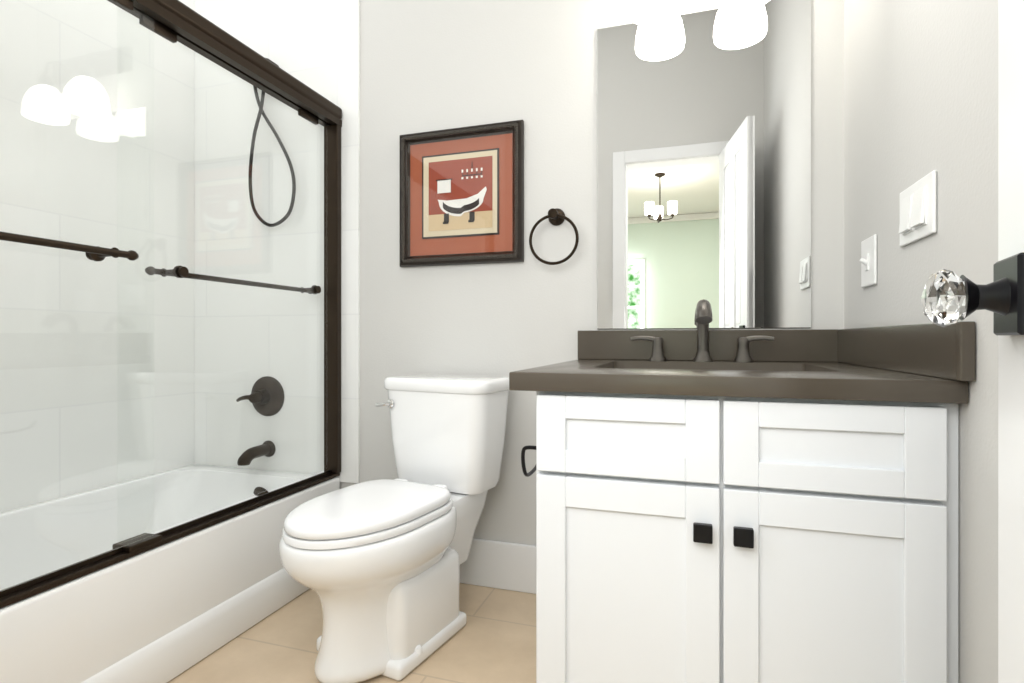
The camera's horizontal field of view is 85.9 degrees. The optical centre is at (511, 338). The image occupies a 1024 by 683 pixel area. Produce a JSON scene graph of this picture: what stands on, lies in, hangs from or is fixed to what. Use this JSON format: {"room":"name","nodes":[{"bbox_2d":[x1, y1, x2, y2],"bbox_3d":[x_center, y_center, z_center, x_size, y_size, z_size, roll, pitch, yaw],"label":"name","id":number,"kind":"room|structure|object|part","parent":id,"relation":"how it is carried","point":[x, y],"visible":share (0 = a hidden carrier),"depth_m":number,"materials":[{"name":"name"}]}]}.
{"room":"bathroom","nodes":[
{"label":"bathroom","id":0,"kind":"room"},
{"bbox_2d":[168,583,535,682],"bbox_3d":[-0.961,0.852,-1.740,4.170,0.080,7.500,0,0,18],"label":"floor","id":1,"kind":"structure","parent":0,"point":[493,640],"depth_m":1.44,"materials":[{"name":"tile"}]},
{"bbox_2d":[0,464,339,682],"bbox_3d":[-1.177,0.651,1.285,0.692,0.322,1.646,0,0,18],"label":"bathtub","id":2,"kind":"object","parent":1,"relation":"on","point":[167,612],"visible":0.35,"depth_m":1.43,"materials":[{"name":"white ceramic"}]},
{"bbox_2d":[0,0,341,608],"bbox_3d":[-0.887,-0.173,1.192,0.072,1.325,1.645,0,0,18],"label":"shower door","id":3,"kind":"structure","parent":2,"relation":"on","point":[190,28],"depth_m":1.42,"materials":[{"name":"clear glass"}]},
{"bbox_3d":[-0.980,-0.157,0.863,0.006,1.235,0.903,0,0,18],"label":"glass","id":4,"kind":"part","parent":3,"relation":"part of","materials":[{"name":"clear glass"}]},
{"bbox_2d":[0,0,320,293],"bbox_3d":[-0.879,-0.466,1.215,0.156,0.624,1.525,0,0,18],"label":"hardware piece","id":5,"kind":"object","parent":3,"relation":"attached to","point":[95,253],"visible":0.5,"depth_m":1.29,"materials":[{"name":"brown metal"}]},
{"bbox_3d":[-0.771,-0.157,1.593,0.006,1.235,0.751,0,0,18],"label":"glass","id":6,"kind":"part","parent":3,"relation":"part of","materials":[{"name":"clear glass"}]},
{"bbox_2d":[279,374,508,682],"bbox_3d":[-0.306,0.465,1.488,0.372,0.695,0.679,0,0,28],"label":"toilet","id":7,"kind":"object","parent":1,"relation":"on","point":[374,565],"visible":1,"depth_m":1.37,"materials":[{"name":"white ceramic"}]},
{"bbox_3d":[-0.370,0.422,1.391,0.302,0.028,0.435,0,0,28],"label":"lid","id":8,"kind":"part","parent":7,"relation":"part of","materials":[{"name":"white plastic"}]},
{"bbox_3d":[-0.370,0.447,1.392,0.316,0.018,0.440,0,0,28],"label":"seat","id":9,"kind":"part","parent":7,"relation":"part of","materials":[{"name":"white plastic"}]},
{"bbox_3d":[-0.364,0.634,1.402,0.346,0.355,0.480,0,0,28],"label":"bowl","id":10,"kind":"part","parent":7,"relation":"part of","materials":[{"name":"white ceramic"}]},
{"bbox_3d":[-0.385,0.196,1.668,0.058,0.029,0.022,0,0,28],"label":"flush lever","id":11,"kind":"part","parent":7,"relation":"part of","materials":[{"name":"silver metal"}]},
{"bbox_3d":[-0.198,0.136,1.693,0.372,0.038,0.215,0,0,28],"label":"tank lid","id":12,"kind":"part","parent":7,"relation":"part of","materials":[{"name":"white ceramic"}]},
{"bbox_3d":[-0.198,0.301,1.694,0.356,0.290,0.199,0,0,28],"label":"tank","id":13,"kind":"part","parent":7,"relation":"part of","materials":[{"name":"white ceramic"}]},
{"bbox_2d":[509,299,974,682],"bbox_3d":[0.439,0.352,1.263,0.738,0.919,0.723,0,0,18],"label":"bathroom vanity","id":14,"kind":"object","parent":1,"relation":"on","point":[746,506],"visible":1,"depth_m":0.94,"materials":[{"name":"painted wood"},{"name":"taupe quartz"},{"name":"black metal"}]},
{"bbox_2d":[509,359,968,403],"bbox_3d":[0.447,0.081,1.271,0.727,0.035,0.703,0,0,18],"label":"countertop","id":15,"kind":"structure","parent":14,"relation":"on","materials":[{"name":"brown stone"}]},
{"bbox_2d":[630,299,774,362],"bbox_3d":[0.509,-0.022,1.491,0.378,0.170,0.152,0,0,18],"label":"faucet","id":16,"kind":"object","parent":15,"relation":"on","point":[703,309],"depth_m":1.52,"materials":[{"name":"grey metal"}]},
{"bbox_2d":[340,0,843,545],"bbox_3d":[-0.165,-0.588,1.890,2.474,2.800,0.100,0,0,18],"label":"wall","id":17,"kind":"structure","parent":0,"point":[440,64],"depth_m":1.79,"materials":[{"name":"grey paint"}]},
{"bbox_2d":[194,0,359,482],"bbox_3d":[-0.903,-0.738,2.068,0.758,2.499,0.010,0,0,18],"label":"tiled wall","id":18,"kind":"structure","parent":17,"relation":"attached to","point":[314,45],"depth_m":2.06,"materials":[{"name":"white tile"}]},
{"bbox_2d":[237,440,275,465],"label":"tub spout","id":19,"kind":"object","parent":18,"relation":"attached to","point":[252,450],"depth_m":1.99,"materials":[{"name":"brown metal"}]},
{"bbox_2d":[236,376,283,415],"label":"shower valve","id":20,"kind":"object","parent":18,"relation":"attached to","point":[262,411],"depth_m":2.04,"materials":[{"name":"brown metal"}]},
{"bbox_2d":[248,58,295,226],"bbox_3d":[-0.882,-0.718,2.022,0.209,0.617,0.064,0,0,18],"label":"shower hose","id":21,"kind":"object","parent":18,"relation":"attached to","point":[259,103],"depth_m":2.01,"materials":[{"name":"brown metal"}]},
{"bbox_2d":[400,120,523,266],"bbox_3d":[-0.176,-0.474,1.825,0.441,0.453,0.030,0,0,18],"label":"picture","id":22,"kind":"object","parent":17,"relation":"attached to","point":[461,195],"visible":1,"depth_m":1.82,"materials":[{"name":"wood"},{"name":"paper"},{"name":"glass"}]},
{"bbox_2d":[436,161,482,224],"bbox_3d":[-0.176,-0.485,1.825,0.168,0.200,0.001,0,0,18],"label":"art","id":23,"kind":"object","parent":22,"relation":"attached to","point":[459,184],"depth_m":1.83,"materials":[{"name":"white"}]},
{"bbox_2d":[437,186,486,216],"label":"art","id":24,"kind":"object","parent":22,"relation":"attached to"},
{"bbox_2d":[459,538,535,593],"bbox_3d":[-0.170,0.736,1.832,0.780,0.152,0.012,0,0,18],"label":"baseboard","id":25,"kind":"structure","parent":17,"relation":"attached to","point":[500,565],"depth_m":1.78,"materials":[{"name":"white"}]},
{"bbox_2d":[529,208,578,264],"bbox_3d":[0.133,-0.320,1.710,0.158,0.184,0.060,0,0,18],"label":"towel ring","id":26,"kind":"object","parent":17,"relation":"attached to","point":[556,217],"visible":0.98,"depth_m":1.70,"materials":[{"name":"brown metal"}]},
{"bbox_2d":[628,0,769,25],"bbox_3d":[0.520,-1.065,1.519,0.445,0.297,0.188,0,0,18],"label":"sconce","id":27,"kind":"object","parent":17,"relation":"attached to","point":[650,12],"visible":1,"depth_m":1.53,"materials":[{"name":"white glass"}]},
{"bbox_2d":[597,0,810,328],"bbox_3d":[0.544,-0.493,1.607,0.592,0.926,0.006,0,0,18],"label":"mirror","id":28,"kind":"object","parent":17,"relation":"attached to","point":[703,154],"visible":0.93,"depth_m":1.60,"materials":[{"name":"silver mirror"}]},
{"bbox_2d":[577,321,974,381],"bbox_3d":[0.444,0.018,1.261,0.727,0.088,0.723,0,0,18],"label":"backsplash","id":29,"kind":"structure","parent":17,"relation":"attached to","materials":[{"name":"brown stone"}]},
{"bbox_2d":[844,0,997,682],"bbox_3d":[0.696,-0.588,0.685,0.100,2.800,1.670,0,0,18],"label":"wall","id":30,"kind":"structure","parent":0,"point":[920,89],"depth_m":0.91,"materials":[{"name":"grey paint"}]},
{"bbox_2d":[859,234,876,287],"bbox_3d":[0.821,-0.178,1.281,0.022,0.112,0.100,0,0,18],"label":"switch plate","id":31,"kind":"object","parent":30,"relation":"attached to","point":[868,260],"depth_m":1.26,"materials":[{"name":"white plastic"}]},
{"bbox_2d":[899,170,936,246],"bbox_3d":[0.739,-0.234,1.012,0.016,0.107,0.158,0,0,18],"label":"switch plate","id":32,"kind":"object","parent":30,"relation":"attached to","point":[918,210],"depth_m":0.98,"materials":[{"name":"white plastic"}]},
{"bbox_2d":[960,0,1023,682],"bbox_3d":[0.320,-0.120,0.238,0.111,1.848,0.550,0,0,28],"label":"door","id":33,"kind":"structure","parent":30,"relation":"in","point":[1010,349],"depth_m":0.45,"materials":[{"name":"white paint"}]},
{"bbox_2d":[921,269,965,327],"bbox_3d":[0.420,-0.034,0.427,0.165,0.049,0.048,0,0,28],"label":"crystal","id":34,"kind":"object","parent":33,"relation":"attached to","point":[943,298],"visible":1,"depth_m":0.44,"materials":[{"name":"clear glass"}]},
{"bbox_3d":[0.420,-0.034,0.427,0.111,0.062,0.062,0,0,28],"label":"door knob metal","id":35,"kind":"part","parent":33,"relation":"part of","materials":[{"name":"black metal"}]},
{"bbox_3d":[-1.565,-0.588,1.409,0.100,2.800,1.670,0,0,18],"label":"wall","id":36,"kind":"structure","parent":0,"visible":0},
{"bbox_2d":[0,0,193,512],"bbox_3d":[-1.512,-0.738,1.392,0.010,2.499,1.649,0,0,18],"label":"tiled wall","id":37,"kind":"structure","parent":36,"relation":"attached to","point":[93,294],"depth_m":1.79,"materials":[{"name":"white tile"}]}
]}

